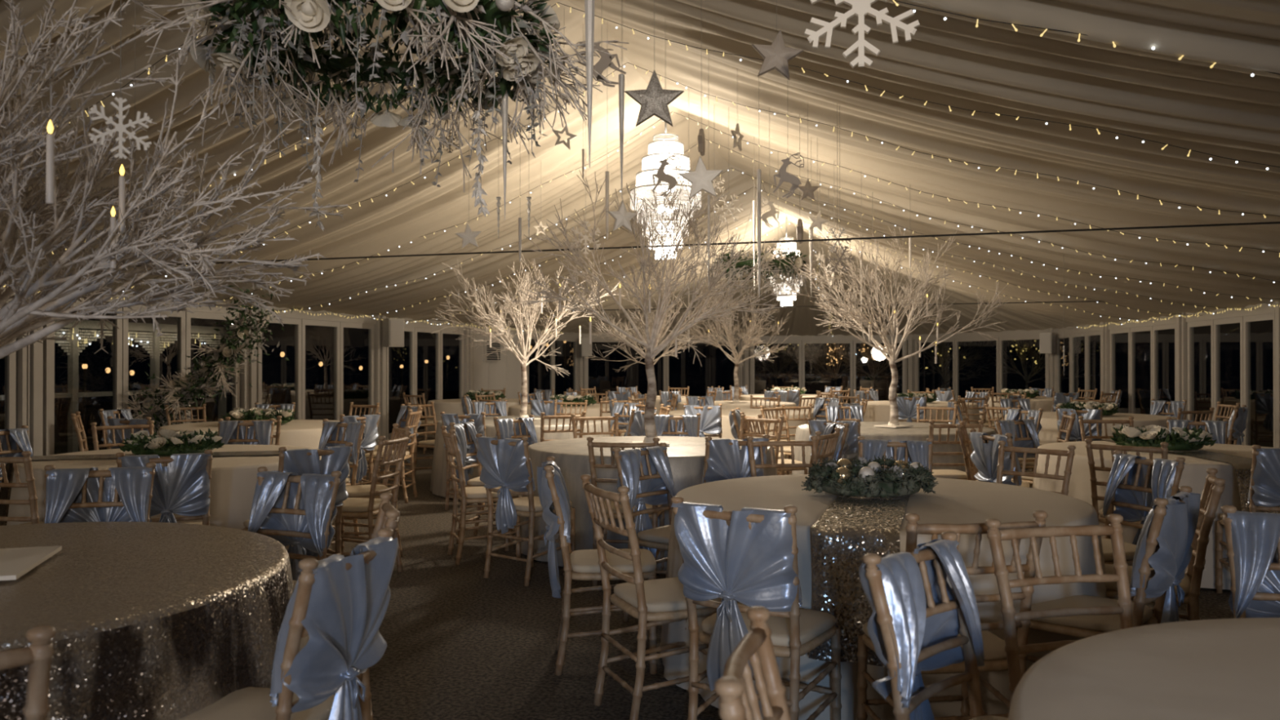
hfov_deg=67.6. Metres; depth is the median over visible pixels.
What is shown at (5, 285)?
string
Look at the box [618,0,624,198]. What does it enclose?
icicles
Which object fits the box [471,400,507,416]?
chair
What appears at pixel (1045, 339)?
grille
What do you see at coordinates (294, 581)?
seat cushion
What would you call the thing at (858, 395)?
chair
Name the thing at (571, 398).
wreath
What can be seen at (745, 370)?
trim
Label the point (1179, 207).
string
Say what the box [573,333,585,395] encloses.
trim
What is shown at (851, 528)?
table runner
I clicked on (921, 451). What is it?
chair
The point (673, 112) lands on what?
string
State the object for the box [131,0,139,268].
icicles
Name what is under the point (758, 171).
icicles
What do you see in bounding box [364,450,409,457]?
seat cushion
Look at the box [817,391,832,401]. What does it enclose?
chair
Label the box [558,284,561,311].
candle
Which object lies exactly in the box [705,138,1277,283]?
string
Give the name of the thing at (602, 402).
chair
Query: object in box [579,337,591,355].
loudspeaker
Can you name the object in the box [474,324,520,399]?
wall
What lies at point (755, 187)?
string
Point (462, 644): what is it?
floor
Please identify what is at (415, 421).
chair
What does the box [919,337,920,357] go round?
candle
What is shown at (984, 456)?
chair
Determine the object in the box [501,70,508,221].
icicles
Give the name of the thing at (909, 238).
icicles
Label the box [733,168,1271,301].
string
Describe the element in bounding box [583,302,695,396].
birch tree
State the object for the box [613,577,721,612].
seat cushion
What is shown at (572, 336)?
window
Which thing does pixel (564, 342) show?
string
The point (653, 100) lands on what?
star
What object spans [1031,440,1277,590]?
tablecloth
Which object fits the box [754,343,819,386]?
tree
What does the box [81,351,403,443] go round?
string
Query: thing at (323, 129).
string
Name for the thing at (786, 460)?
seat cushion
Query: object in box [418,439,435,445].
seat cushion
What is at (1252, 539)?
chair
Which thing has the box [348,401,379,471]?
chair
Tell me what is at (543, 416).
chair
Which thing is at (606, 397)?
chair
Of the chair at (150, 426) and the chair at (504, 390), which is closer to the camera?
the chair at (150, 426)
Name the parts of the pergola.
post, rail, post, post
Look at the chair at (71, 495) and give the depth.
4.25 m
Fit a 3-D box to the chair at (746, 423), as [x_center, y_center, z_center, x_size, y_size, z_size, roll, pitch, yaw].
[1.219,0.945,8.718,0.521,0.928,0.453,0,0,-17]
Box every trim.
[240,305,261,412]
[373,315,388,444]
[463,322,474,395]
[520,328,528,393]
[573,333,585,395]
[740,334,751,394]
[905,333,915,393]
[1047,328,1062,392]
[1100,322,1110,403]
[1174,312,1187,419]
[1272,301,1279,448]
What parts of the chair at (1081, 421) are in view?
leg, rail, rail, leg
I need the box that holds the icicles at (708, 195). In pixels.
[707,194,710,287]
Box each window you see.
[0,284,19,429]
[50,293,241,454]
[260,306,375,450]
[388,317,465,442]
[528,329,579,395]
[582,333,744,393]
[748,334,908,403]
[912,328,1049,400]
[1054,324,1100,399]
[1108,315,1174,413]
[1186,302,1272,445]
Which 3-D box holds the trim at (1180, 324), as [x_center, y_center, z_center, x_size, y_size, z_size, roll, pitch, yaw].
[8.273,0.331,14.550,0.170,2.200,0.305,0,0,8]
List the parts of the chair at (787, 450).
leg, rail, rail, rail, seat frame, leg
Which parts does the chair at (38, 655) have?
rail, leg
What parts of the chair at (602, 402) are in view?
leg, rail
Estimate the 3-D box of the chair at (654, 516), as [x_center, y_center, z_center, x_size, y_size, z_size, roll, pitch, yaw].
[-0.075,0.934,6.025,0.453,0.928,0.521,0,0,7]
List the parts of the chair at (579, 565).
sash, leg, leg, seat frame, leg, leg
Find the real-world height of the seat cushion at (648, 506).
0.049 m
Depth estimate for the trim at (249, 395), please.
12.28 m
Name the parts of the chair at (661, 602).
leg, rail, rail, rail, rail, leg, seat frame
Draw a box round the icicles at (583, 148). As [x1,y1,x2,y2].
[582,23,584,177]
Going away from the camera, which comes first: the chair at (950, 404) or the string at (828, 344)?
the chair at (950, 404)
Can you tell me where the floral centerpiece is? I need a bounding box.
[800,454,938,498]
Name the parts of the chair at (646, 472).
leg, rail, sash, rail, rail, rail, seat frame, leg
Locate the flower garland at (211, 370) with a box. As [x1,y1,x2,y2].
[120,278,293,435]
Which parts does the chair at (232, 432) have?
rail, rail, leg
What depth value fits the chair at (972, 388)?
18.55 m
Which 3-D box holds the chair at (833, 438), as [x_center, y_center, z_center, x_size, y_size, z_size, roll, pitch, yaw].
[1.086,0.936,6.619,0.521,0.928,0.453,0,0,30]
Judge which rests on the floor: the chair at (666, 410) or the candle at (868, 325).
the chair at (666, 410)
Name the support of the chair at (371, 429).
on the floor
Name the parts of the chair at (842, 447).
leg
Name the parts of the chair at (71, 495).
leg, rail, rail, leg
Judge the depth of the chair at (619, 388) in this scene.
19.12 m
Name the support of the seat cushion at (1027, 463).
on the chair at (1029, 465)
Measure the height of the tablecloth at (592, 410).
0.748 m
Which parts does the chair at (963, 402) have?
leg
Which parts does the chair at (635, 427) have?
leg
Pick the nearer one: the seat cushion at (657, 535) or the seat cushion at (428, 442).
the seat cushion at (657, 535)
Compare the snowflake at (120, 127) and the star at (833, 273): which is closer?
the snowflake at (120, 127)
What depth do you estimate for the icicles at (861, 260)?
9.50 m
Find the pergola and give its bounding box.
[0,319,226,453]
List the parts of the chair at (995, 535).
leg, rail, rail, rail, rail, leg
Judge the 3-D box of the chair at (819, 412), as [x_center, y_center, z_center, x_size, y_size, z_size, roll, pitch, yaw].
[2.401,0.963,12.933,0.545,0.928,0.453,0,0,-37]
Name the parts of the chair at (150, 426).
leg, rail, rail, leg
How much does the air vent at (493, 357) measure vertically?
0.440 m
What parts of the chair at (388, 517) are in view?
leg, leg, rail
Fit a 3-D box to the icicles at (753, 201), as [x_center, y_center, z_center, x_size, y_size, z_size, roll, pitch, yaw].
[1.137,-1.474,9.506,0.031,1.549,0.031,0,0,40]
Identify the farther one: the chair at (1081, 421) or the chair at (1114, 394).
the chair at (1114, 394)
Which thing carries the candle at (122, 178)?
hanging from the birch tree at (20, 316)
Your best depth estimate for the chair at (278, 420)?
8.22 m
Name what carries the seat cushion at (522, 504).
on the chair at (506, 462)
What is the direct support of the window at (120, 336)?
on the floor
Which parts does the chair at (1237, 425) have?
leg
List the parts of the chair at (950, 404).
leg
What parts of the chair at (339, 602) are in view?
leg, rail, rail, sash, leg, rail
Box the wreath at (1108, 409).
[1054,400,1119,415]
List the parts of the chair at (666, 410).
leg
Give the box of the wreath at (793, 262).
[694,182,819,302]
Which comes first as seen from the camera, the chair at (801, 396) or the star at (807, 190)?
the star at (807, 190)
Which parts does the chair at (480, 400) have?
rail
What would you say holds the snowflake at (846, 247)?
hanging from the ceiling
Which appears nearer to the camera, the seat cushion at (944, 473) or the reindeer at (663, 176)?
the reindeer at (663, 176)
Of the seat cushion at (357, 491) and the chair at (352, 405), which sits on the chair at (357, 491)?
the seat cushion at (357, 491)
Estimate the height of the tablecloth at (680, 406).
0.748 m
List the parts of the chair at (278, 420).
rail, leg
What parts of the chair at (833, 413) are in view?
leg, rail, rail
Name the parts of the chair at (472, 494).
rail, leg, rail, rail, leg, seat frame, leg, leg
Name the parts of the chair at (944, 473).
leg, rail, rail, rail, rail, leg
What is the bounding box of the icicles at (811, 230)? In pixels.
[808,137,813,296]
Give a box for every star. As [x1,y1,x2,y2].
[324,104,339,121]
[454,97,482,248]
[533,160,547,235]
[551,124,577,149]
[607,0,637,232]
[624,0,684,126]
[679,0,724,199]
[697,128,705,155]
[730,68,743,151]
[751,0,804,80]
[795,218,803,244]
[797,102,819,200]
[807,137,828,231]
[813,169,825,262]
[822,263,833,273]
[824,271,843,288]
[866,269,878,279]
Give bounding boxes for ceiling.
[0,0,1279,336]
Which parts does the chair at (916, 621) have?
leg, rail, rail, rail, rail, leg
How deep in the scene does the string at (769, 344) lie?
40.00 m
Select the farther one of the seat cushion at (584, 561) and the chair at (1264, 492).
the chair at (1264, 492)
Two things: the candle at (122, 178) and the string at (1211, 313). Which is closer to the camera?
the candle at (122, 178)
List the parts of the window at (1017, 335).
frame, frame, frame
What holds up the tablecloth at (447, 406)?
on the floor
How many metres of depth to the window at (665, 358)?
24.88 m
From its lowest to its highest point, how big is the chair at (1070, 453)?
0.928 m
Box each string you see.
[3,284,391,319]
[42,25,217,133]
[51,2,559,253]
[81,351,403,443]
[130,62,626,288]
[219,111,671,300]
[273,144,697,313]
[345,168,730,318]
[397,318,565,333]
[406,187,751,323]
[424,341,566,408]
[451,208,768,326]
[490,221,788,329]
[558,2,1279,169]
[626,62,1279,217]
[671,111,1279,257]
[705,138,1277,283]
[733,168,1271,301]
[755,186,1251,311]
[755,343,805,351]
[775,208,1202,316]
[789,222,1155,322]
[826,343,844,365]
[858,344,884,360]
[892,0,1279,76]
[920,346,965,369]
[1009,340,1039,364]
[1066,302,1265,328]
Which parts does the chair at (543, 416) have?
leg, rail, rail, leg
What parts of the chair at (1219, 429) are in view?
rail, leg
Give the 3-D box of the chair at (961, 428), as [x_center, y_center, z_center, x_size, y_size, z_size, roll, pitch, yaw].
[2.646,0.939,7.178,0.521,0.928,0.453,0,0,23]
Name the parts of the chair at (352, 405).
leg, rail, leg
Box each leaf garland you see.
[308,88,325,231]
[470,84,489,216]
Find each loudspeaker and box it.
[382,318,404,346]
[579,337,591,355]
[1039,333,1055,353]
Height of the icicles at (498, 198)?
1.574 m
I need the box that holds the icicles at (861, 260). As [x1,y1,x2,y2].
[860,214,862,311]
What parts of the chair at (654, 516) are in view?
leg, leg, rail, rail, rail, seat frame, leg, leg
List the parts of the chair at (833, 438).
leg, rail, rail, leg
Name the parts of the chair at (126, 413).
leg, rail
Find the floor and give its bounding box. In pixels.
[3,443,1234,719]
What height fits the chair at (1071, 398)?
0.928 m
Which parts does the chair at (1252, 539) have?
leg, rail, rail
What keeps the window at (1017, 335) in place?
on the floor
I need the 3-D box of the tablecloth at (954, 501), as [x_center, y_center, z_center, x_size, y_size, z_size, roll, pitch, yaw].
[1.085,0.999,4.381,1.993,0.748,2.002,0,0,-12]
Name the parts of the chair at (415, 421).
seat frame, leg, leg, rail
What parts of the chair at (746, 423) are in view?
rail, leg, seat frame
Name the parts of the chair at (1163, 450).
leg, rail, rail, rail, seat frame, rail, leg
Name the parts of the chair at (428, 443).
leg, rail, seat frame, rail, rail, rail, leg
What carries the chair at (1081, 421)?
on the floor
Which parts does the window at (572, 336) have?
frame, frame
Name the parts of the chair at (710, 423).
rail, rail, leg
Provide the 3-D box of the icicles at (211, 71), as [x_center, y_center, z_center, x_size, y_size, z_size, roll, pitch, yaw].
[-1.749,-1.754,3.907,0.038,1.432,0.033,0,0,17]
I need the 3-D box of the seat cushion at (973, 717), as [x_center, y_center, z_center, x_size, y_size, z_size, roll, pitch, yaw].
[0.891,0.909,2.191,0.393,0.049,0.400,0,0,43]
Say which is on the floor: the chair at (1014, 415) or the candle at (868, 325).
the chair at (1014, 415)
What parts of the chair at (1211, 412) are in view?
leg, rail, leg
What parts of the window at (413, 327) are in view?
frame, frame, frame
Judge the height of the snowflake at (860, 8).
0.702 m
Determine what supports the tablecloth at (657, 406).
on the floor
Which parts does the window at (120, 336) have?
frame, frame, frame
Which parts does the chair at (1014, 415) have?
rail, sash, leg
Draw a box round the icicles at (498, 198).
[496,160,501,238]
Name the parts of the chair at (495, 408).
rail, rail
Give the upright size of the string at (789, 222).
1.906 m
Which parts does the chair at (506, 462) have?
leg, rail, sash, rail, leg, leg, seat frame, leg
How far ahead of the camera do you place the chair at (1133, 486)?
4.81 m
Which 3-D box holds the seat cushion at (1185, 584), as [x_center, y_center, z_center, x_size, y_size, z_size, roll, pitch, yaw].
[2.096,0.917,4.035,0.393,0.049,0.400,0,0,28]
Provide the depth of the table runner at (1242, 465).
5.77 m
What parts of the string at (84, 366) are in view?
festoon bulb, festoon bulb, festoon bulb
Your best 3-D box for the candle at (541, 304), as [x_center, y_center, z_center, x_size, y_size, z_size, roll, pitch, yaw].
[-1.050,-0.706,10.203,0.019,0.420,0.019,0,0,17]
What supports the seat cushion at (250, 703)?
on the chair at (339, 602)
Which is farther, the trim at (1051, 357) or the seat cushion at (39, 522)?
the trim at (1051, 357)
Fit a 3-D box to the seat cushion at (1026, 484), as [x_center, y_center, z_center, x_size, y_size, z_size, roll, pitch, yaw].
[2.703,0.930,7.153,0.393,0.049,0.400,0,0,23]
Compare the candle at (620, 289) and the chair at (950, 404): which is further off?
the chair at (950, 404)
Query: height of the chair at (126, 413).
0.928 m
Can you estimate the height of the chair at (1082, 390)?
0.928 m
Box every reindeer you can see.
[575,40,626,87]
[651,17,680,196]
[760,106,779,227]
[773,152,804,198]
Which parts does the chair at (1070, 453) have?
leg, rail, rail, leg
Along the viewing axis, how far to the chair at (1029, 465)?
8.81 m
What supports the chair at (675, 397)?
on the floor
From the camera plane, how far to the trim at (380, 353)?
15.19 m
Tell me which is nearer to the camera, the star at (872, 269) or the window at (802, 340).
the star at (872, 269)
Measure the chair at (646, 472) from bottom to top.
0.928 m
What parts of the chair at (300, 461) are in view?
leg, seat frame, sash, rail, leg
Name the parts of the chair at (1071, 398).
rail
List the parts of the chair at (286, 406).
rail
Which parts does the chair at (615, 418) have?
leg, rail, rail, leg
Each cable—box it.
[133,221,1279,266]
[520,301,1105,311]
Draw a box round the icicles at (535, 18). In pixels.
[533,17,536,133]
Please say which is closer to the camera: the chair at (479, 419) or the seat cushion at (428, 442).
the chair at (479, 419)
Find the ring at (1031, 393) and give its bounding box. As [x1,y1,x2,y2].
[1000,388,1039,398]
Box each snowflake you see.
[88,10,151,159]
[438,128,459,153]
[570,54,600,254]
[705,176,724,196]
[713,106,743,222]
[766,151,790,259]
[804,0,919,67]
[823,227,851,253]
[825,245,854,272]
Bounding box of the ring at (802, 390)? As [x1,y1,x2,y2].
[769,386,806,395]
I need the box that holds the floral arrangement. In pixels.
[131,0,629,192]
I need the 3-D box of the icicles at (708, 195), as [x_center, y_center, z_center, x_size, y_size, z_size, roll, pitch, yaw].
[0.489,-1.359,6.806,0.018,1.717,0.017,0,0,17]
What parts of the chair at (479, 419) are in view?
leg, rail, sash, leg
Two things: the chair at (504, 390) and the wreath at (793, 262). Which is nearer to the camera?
the wreath at (793, 262)
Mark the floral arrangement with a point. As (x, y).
(490, 38)
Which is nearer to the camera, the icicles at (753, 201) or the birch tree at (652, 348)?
the birch tree at (652, 348)
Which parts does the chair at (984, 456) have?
rail, leg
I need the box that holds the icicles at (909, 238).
[908,237,911,267]
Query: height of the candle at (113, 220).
0.357 m
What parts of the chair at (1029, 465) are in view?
seat frame, leg, rail, leg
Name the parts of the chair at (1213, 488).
seat frame, rail, leg, rail, rail, leg, rail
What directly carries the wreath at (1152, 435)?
on the table runner at (1242, 465)
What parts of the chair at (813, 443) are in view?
leg, rail, rail, leg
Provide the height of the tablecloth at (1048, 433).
0.748 m
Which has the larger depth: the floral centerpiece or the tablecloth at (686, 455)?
the tablecloth at (686, 455)
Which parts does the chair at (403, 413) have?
leg, leg, sash, leg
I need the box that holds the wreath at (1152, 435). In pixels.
[1110,424,1217,450]
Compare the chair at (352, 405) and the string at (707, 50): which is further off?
the chair at (352, 405)
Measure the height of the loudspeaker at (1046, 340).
0.440 m
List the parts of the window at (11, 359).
frame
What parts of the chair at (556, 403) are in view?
leg, rail, rail, leg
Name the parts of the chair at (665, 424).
rail, rail, leg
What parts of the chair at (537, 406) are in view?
rail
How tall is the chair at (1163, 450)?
0.928 m
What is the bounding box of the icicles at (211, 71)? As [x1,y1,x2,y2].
[208,28,217,106]
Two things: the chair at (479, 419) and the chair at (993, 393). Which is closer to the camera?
the chair at (479, 419)
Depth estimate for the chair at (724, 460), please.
5.89 m
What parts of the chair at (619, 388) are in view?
sash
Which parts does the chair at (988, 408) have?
leg, rail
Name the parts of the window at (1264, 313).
frame, frame, frame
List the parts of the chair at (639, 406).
rail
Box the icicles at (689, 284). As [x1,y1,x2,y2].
[688,284,689,350]
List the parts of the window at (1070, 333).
frame, frame, frame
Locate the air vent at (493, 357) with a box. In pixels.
[483,338,500,361]
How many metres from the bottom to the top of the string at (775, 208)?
1.887 m
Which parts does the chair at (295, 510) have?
leg, rail, rail, rail, rail, leg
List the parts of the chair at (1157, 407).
rail, leg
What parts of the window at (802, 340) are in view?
frame, frame, frame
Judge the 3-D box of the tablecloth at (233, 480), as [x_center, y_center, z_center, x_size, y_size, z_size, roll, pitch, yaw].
[-3.051,1.007,6.348,1.976,0.748,1.981,0,0,-13]
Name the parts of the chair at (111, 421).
rail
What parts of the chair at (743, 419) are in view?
leg, rail, rail, leg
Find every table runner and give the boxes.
[0,449,318,525]
[808,494,910,666]
[1099,439,1279,513]
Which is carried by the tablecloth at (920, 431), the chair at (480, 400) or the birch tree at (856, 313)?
the birch tree at (856, 313)
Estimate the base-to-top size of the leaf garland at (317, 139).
0.540 m
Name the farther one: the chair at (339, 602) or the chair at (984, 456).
the chair at (984, 456)
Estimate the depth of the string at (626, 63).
8.78 m
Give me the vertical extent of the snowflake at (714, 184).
0.830 m
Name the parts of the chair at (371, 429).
sash, rail, leg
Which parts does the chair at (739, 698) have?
leg, rail, leg, rail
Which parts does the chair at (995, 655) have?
leg, leg, seat frame, leg, rail, rail, rail, rail, leg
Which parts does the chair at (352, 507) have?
leg, seat frame, leg, rail, rail, rail, rail, leg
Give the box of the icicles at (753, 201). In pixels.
[752,200,755,278]
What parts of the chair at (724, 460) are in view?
leg, rail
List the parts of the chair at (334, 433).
rail, rail, sash, leg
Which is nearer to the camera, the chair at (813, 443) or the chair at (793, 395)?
the chair at (813, 443)
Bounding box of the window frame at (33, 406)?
[15,288,50,455]
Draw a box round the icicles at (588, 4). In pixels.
[584,0,595,168]
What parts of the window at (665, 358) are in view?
frame, frame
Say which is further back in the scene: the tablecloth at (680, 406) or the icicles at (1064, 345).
the tablecloth at (680, 406)
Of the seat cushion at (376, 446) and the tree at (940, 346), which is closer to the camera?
the seat cushion at (376, 446)
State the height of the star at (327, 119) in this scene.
0.615 m
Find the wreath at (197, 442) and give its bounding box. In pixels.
[117,427,224,456]
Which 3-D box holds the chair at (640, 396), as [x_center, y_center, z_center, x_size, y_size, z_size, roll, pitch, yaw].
[0.247,0.970,14.560,0.546,0.928,0.453,0,0,-12]
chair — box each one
[0,425,33,488]
[0,451,44,524]
[0,625,56,719]
[43,462,155,523]
[71,411,88,451]
[90,420,154,450]
[97,407,133,448]
[106,416,151,448]
[115,449,213,525]
[164,404,206,425]
[177,528,398,719]
[217,417,275,444]
[225,415,281,444]
[240,442,352,558]
[247,466,341,589]
[254,402,295,416]
[297,493,399,719]
[318,418,365,536]
[326,431,410,572]
[339,412,380,485]
[343,423,409,557]
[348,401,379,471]
[362,407,422,502]
[364,404,421,487]
[402,392,439,453]
[407,401,436,483]
[440,411,485,510]
[440,426,520,564]
[447,419,519,546]
[461,394,473,414]
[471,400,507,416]
[474,392,495,401]
[475,433,575,586]
[478,396,501,402]
[480,388,505,398]
[493,414,537,445]
[517,391,542,404]
[529,398,563,415]
[533,388,554,404]
[536,456,657,675]
[540,411,586,441]
[554,399,587,415]
[563,391,577,396]
[570,389,586,396]
[570,413,618,438]
[579,386,597,401]
[580,391,608,404]
[580,474,721,719]
[586,436,665,586]
[600,397,631,431]
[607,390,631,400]
[608,398,624,436]
[609,400,641,436]
[612,442,675,622]
[616,386,637,395]
[625,407,656,435]
[627,395,646,409]
[628,401,644,410]
[632,391,639,403]
[637,392,647,410]
[653,413,701,436]
[658,390,681,414]
[658,404,670,414]
[667,386,688,395]
[669,393,678,411]
[671,496,841,719]
[683,403,722,438]
[685,395,715,406]
[702,435,769,483]
[706,386,724,395]
[706,389,732,400]
[714,389,730,400]
[714,605,791,719]
[728,407,785,475]
[729,385,747,400]
[738,387,742,399]
[738,413,784,469]
[739,412,807,475]
[746,435,817,476]
[750,395,780,408]
[760,404,794,475]
[764,390,789,402]
[769,403,813,475]
[772,385,793,388]
[774,389,799,410]
[798,394,822,420]
[807,417,861,462]
[808,427,840,474]
[813,395,841,420]
[816,390,833,398]
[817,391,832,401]
[817,420,849,465]
[824,385,842,395]
[824,403,863,422]
[829,388,850,404]
[833,392,842,402]
[834,394,860,404]
[840,401,859,410]
[853,389,878,401]
[856,510,1048,719]
[857,435,933,471]
[858,531,1008,719]
[859,386,872,391]
[861,398,867,415]
[896,395,927,422]
[907,390,934,393]
[916,404,957,424]
[928,419,984,479]
[934,389,955,401]
[937,386,951,391]
[946,400,963,424]
[951,398,998,434]
[955,421,1029,487]
[957,395,987,422]
[964,390,990,422]
[969,428,1022,485]
[970,386,994,396]
[983,394,1021,427]
[984,404,1041,471]
[985,513,1133,700]
[986,391,1026,433]
[991,391,1019,419]
[994,417,1039,484]
[996,440,1075,495]
[998,397,1031,419]
[1005,406,1043,486]
[1017,411,1075,469]
[1026,485,1200,671]
[1029,386,1053,397]
[1051,391,1079,411]
[1055,406,1102,442]
[1070,397,1106,403]
[1077,387,1097,403]
[1078,416,1133,441]
[1084,438,1168,537]
[1099,391,1118,403]
[1101,449,1185,617]
[1104,467,1225,621]
[1107,389,1121,409]
[1150,399,1186,419]
[1166,417,1228,444]
[1177,407,1214,426]
[1213,401,1239,443]
[1215,444,1279,593]
[1221,505,1279,618]
[1226,404,1247,444]
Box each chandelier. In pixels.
[630,121,701,245]
[770,217,804,298]
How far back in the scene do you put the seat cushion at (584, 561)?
4.28 m
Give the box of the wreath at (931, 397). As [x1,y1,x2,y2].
[896,391,937,402]
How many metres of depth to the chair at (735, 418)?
9.35 m
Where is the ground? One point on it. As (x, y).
(318, 405)
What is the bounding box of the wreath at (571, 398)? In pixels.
[550,394,596,405]
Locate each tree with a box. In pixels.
[0,0,348,580]
[431,253,622,419]
[511,164,789,445]
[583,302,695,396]
[679,284,792,402]
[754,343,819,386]
[778,343,868,386]
[780,225,1013,427]
[840,342,928,391]
[920,340,996,388]
[993,337,1093,389]
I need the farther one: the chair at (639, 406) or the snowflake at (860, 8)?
the chair at (639, 406)
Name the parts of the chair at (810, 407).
leg, rail, rail, rail, rail, leg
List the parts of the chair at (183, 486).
leg, rail, rail, leg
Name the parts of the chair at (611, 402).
sash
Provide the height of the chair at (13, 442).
0.928 m
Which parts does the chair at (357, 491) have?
seat frame, leg, leg, rail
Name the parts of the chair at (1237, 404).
leg, rail, rail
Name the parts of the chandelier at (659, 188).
bulb, bulb, bulb, bulb, bulb, bulb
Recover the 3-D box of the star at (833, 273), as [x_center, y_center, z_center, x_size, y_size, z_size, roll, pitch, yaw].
[1.867,-1.317,9.198,0.190,1.268,0.051,0,0,11]
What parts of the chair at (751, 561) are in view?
leg, rail, sash, rail, seat frame, leg, leg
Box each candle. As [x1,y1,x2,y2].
[45,33,54,204]
[110,161,115,268]
[118,93,125,232]
[489,328,491,347]
[540,274,542,313]
[555,319,556,337]
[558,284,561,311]
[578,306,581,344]
[589,316,591,344]
[618,256,621,309]
[648,287,650,313]
[675,337,677,356]
[868,324,871,342]
[893,286,895,332]
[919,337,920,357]
[925,293,928,315]
[934,319,937,363]
[936,318,938,342]
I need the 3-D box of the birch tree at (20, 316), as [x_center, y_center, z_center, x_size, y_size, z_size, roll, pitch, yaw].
[-1.957,-0.355,2.833,2.086,1.930,1.767,0,0,23]
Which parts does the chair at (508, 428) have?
leg, rail, rail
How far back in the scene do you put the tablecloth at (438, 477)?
9.84 m
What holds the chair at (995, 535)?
on the floor
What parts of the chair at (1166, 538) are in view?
seat frame, leg, rail, rail, rail, leg, sash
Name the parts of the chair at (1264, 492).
leg, leg, sash, rail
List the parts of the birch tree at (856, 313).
plate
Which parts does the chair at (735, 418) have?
leg, sash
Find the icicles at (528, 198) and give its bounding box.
[526,196,531,238]
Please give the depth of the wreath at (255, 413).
9.43 m
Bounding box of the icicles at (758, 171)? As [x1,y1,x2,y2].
[756,168,760,296]
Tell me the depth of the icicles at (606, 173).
7.39 m
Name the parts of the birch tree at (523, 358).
plate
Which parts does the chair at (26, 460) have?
rail, rail, rail, rail, leg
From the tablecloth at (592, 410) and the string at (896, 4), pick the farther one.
the tablecloth at (592, 410)
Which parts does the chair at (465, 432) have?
leg, sash, rail, rail, rail, seat frame, leg, leg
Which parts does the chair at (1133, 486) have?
leg, seat frame, rail, rail, rail, sash, rail, leg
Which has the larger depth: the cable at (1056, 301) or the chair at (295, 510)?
the cable at (1056, 301)
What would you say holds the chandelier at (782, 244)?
hanging from the ceiling
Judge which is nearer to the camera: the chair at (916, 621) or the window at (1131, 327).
the chair at (916, 621)
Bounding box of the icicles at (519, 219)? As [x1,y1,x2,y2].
[518,217,521,262]
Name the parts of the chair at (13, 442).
rail, rail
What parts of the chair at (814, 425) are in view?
leg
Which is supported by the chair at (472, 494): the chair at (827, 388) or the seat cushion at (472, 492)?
the seat cushion at (472, 492)
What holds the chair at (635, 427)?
on the floor
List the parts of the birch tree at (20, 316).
plate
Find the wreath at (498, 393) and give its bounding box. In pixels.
[463,390,506,399]
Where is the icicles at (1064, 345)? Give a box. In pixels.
[1062,305,1065,376]
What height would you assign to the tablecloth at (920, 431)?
0.748 m
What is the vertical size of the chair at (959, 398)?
0.928 m
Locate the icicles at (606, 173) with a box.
[604,171,608,239]
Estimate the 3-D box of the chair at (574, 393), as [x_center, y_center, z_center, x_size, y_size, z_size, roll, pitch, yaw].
[-1.343,0.974,15.654,0.537,0.928,0.453,0,0,19]
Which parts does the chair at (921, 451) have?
leg, rail, leg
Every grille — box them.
[390,320,404,345]
[1040,333,1050,352]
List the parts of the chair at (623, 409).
leg, rail, rail, sash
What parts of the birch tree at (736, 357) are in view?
plate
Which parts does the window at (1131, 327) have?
frame, frame, frame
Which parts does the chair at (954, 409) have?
leg, rail, rail, leg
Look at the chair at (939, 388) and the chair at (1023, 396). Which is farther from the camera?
the chair at (939, 388)
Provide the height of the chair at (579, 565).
0.928 m
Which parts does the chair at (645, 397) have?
rail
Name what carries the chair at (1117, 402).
on the floor
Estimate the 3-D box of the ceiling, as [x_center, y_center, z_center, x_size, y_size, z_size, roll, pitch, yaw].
[1.114,-1.695,10.706,12.800,2.021,31.100,0,0,17]
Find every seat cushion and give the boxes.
[17,521,44,524]
[177,686,334,719]
[185,522,209,525]
[243,519,333,528]
[292,580,297,589]
[297,635,309,653]
[342,497,382,511]
[346,484,391,497]
[364,444,408,451]
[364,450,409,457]
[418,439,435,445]
[457,486,519,498]
[466,476,484,485]
[495,496,572,511]
[569,548,656,573]
[600,499,662,514]
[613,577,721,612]
[637,524,671,544]
[701,602,835,646]
[774,445,794,453]
[777,458,802,463]
[862,622,1006,660]
[932,469,967,479]
[969,715,1008,719]
[975,480,1029,487]
[1017,457,1035,465]
[1021,471,1033,480]
[1031,595,1152,631]
[1098,506,1141,520]
[1101,537,1136,561]
[1104,564,1191,595]
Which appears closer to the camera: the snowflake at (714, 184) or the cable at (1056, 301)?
the snowflake at (714, 184)
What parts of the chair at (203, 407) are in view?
leg, rail, rail, leg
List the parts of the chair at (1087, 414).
rail, leg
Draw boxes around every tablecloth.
[0,521,293,719]
[6,444,335,555]
[157,419,362,484]
[422,398,519,448]
[430,415,610,499]
[507,403,626,430]
[520,435,777,570]
[602,395,698,414]
[660,474,1108,719]
[668,408,813,475]
[676,400,796,409]
[739,394,833,413]
[791,422,995,475]
[860,400,980,424]
[979,396,1053,422]
[1004,411,1177,471]
[1008,617,1279,719]
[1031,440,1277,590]
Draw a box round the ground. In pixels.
[0,390,1273,454]
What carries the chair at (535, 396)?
on the floor
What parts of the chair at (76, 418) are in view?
leg, leg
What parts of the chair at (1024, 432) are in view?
leg, sash, rail, seat frame, rail, rail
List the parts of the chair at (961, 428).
leg, leg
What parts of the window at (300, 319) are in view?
frame, frame, frame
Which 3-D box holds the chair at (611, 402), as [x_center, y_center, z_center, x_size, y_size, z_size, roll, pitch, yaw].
[-0.116,0.960,12.184,0.537,0.928,0.453,0,0,3]
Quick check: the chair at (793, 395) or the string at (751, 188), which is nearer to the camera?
the string at (751, 188)
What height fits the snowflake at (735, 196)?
1.042 m
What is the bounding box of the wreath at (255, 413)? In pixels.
[222,406,297,424]
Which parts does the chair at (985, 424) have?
sash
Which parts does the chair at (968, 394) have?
sash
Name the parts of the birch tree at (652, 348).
plate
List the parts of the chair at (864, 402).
leg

